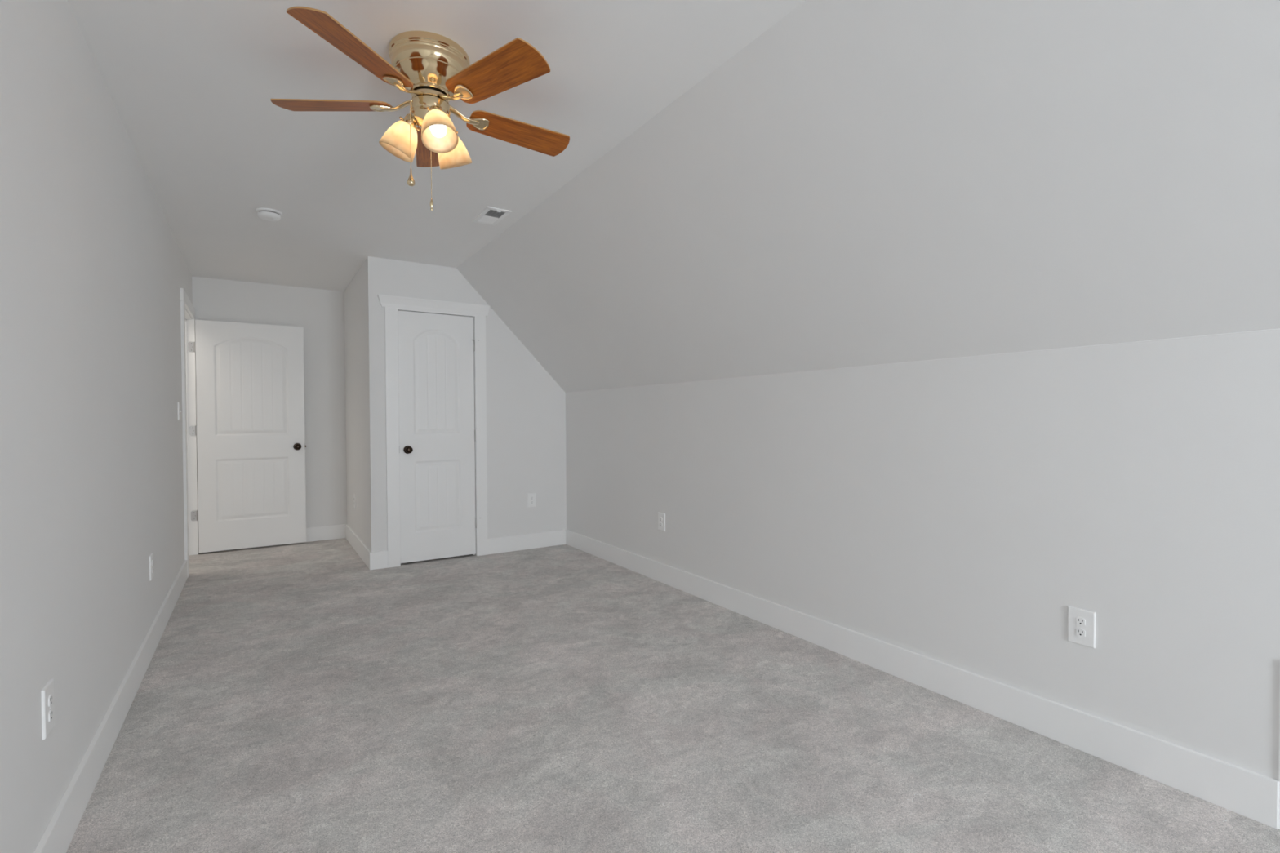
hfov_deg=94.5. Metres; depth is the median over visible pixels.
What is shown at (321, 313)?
wall
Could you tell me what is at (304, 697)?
floor
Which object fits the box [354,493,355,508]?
wall outlet
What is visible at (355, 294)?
wall
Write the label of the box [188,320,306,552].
door
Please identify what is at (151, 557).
wall outlet
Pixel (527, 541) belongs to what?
baseboard
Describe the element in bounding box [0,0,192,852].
wall
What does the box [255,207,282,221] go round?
smoke detector
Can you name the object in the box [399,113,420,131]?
socket
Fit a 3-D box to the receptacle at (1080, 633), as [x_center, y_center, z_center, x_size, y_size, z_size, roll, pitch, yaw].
[1.543,0.722,2.073,0.003,0.029,0.026,-1,1,-33]
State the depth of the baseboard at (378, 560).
4.64 m
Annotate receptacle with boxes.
[48,694,53,706]
[48,709,53,721]
[1075,617,1084,626]
[1075,628,1084,637]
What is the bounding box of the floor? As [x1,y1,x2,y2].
[66,537,1279,852]
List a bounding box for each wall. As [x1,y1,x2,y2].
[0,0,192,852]
[191,276,346,528]
[343,260,369,550]
[365,256,566,552]
[565,328,1279,780]
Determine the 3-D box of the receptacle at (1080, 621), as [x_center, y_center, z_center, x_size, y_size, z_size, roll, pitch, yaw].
[1.543,0.683,2.073,0.003,0.029,0.026,-1,1,-33]
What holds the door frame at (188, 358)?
attached to the wall at (93, 268)
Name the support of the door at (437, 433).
in the wall at (526, 406)
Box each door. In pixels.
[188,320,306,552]
[397,310,480,563]
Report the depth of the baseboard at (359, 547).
5.15 m
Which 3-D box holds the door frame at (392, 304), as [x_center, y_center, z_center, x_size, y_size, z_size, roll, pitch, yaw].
[-1.693,0.040,4.916,0.888,2.146,0.145,-1,1,-33]
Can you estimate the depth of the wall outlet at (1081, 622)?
2.07 m
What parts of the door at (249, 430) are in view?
knob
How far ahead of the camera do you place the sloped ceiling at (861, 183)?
1.99 m
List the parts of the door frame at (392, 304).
casing, header casing, casing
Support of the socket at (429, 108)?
attached to the ceiling fan
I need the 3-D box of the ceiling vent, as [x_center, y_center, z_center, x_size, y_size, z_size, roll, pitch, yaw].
[-0.929,-1.309,3.701,0.148,0.014,0.306,-1,1,-33]
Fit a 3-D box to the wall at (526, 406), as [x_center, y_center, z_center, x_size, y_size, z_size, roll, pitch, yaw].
[-1.427,-0.112,5.114,1.682,2.442,0.100,-1,1,-33]
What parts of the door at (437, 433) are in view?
knob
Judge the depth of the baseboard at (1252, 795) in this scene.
2.26 m
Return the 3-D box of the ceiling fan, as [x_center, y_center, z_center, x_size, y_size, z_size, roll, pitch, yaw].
[-0.707,-1.026,2.091,1.005,0.538,1.029,-1,1,-33]
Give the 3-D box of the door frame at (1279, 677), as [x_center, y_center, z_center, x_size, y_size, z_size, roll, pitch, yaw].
[2.036,0.902,1.324,0.006,0.480,0.836,-1,1,-33]
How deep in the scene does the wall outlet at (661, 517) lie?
4.22 m
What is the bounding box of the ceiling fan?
[270,6,569,210]
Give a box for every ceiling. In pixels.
[67,0,805,291]
[456,0,1279,392]
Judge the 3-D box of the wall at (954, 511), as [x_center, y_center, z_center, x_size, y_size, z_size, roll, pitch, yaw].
[1.182,0.411,2.748,0.122,1.434,9.963,-1,1,-33]
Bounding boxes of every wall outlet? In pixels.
[40,678,54,739]
[149,553,153,581]
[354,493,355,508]
[527,493,536,507]
[657,512,665,531]
[1067,606,1095,648]
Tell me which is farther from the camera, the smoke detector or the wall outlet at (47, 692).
the smoke detector
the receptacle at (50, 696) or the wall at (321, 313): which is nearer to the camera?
the receptacle at (50, 696)
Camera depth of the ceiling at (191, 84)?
2.41 m
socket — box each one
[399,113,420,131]
[426,105,448,115]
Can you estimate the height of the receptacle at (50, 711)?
0.029 m
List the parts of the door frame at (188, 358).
casing, header casing, casing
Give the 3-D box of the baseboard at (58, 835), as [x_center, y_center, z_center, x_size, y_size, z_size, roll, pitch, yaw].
[-1.009,1.100,0.743,0.015,0.135,8.725,-1,1,-33]
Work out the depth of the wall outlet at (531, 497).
5.34 m
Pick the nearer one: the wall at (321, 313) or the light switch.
the light switch
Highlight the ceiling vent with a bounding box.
[471,206,511,225]
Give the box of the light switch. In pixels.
[177,402,182,420]
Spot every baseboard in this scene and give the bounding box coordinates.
[33,560,187,852]
[199,524,346,553]
[345,524,371,569]
[369,550,387,569]
[487,529,565,554]
[565,529,1278,829]
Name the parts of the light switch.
plate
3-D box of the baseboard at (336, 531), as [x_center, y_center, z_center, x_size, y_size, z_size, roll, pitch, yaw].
[-3.409,1.046,5.566,1.183,0.135,0.015,-1,1,-33]
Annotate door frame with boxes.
[179,288,199,577]
[377,294,489,568]
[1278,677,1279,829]

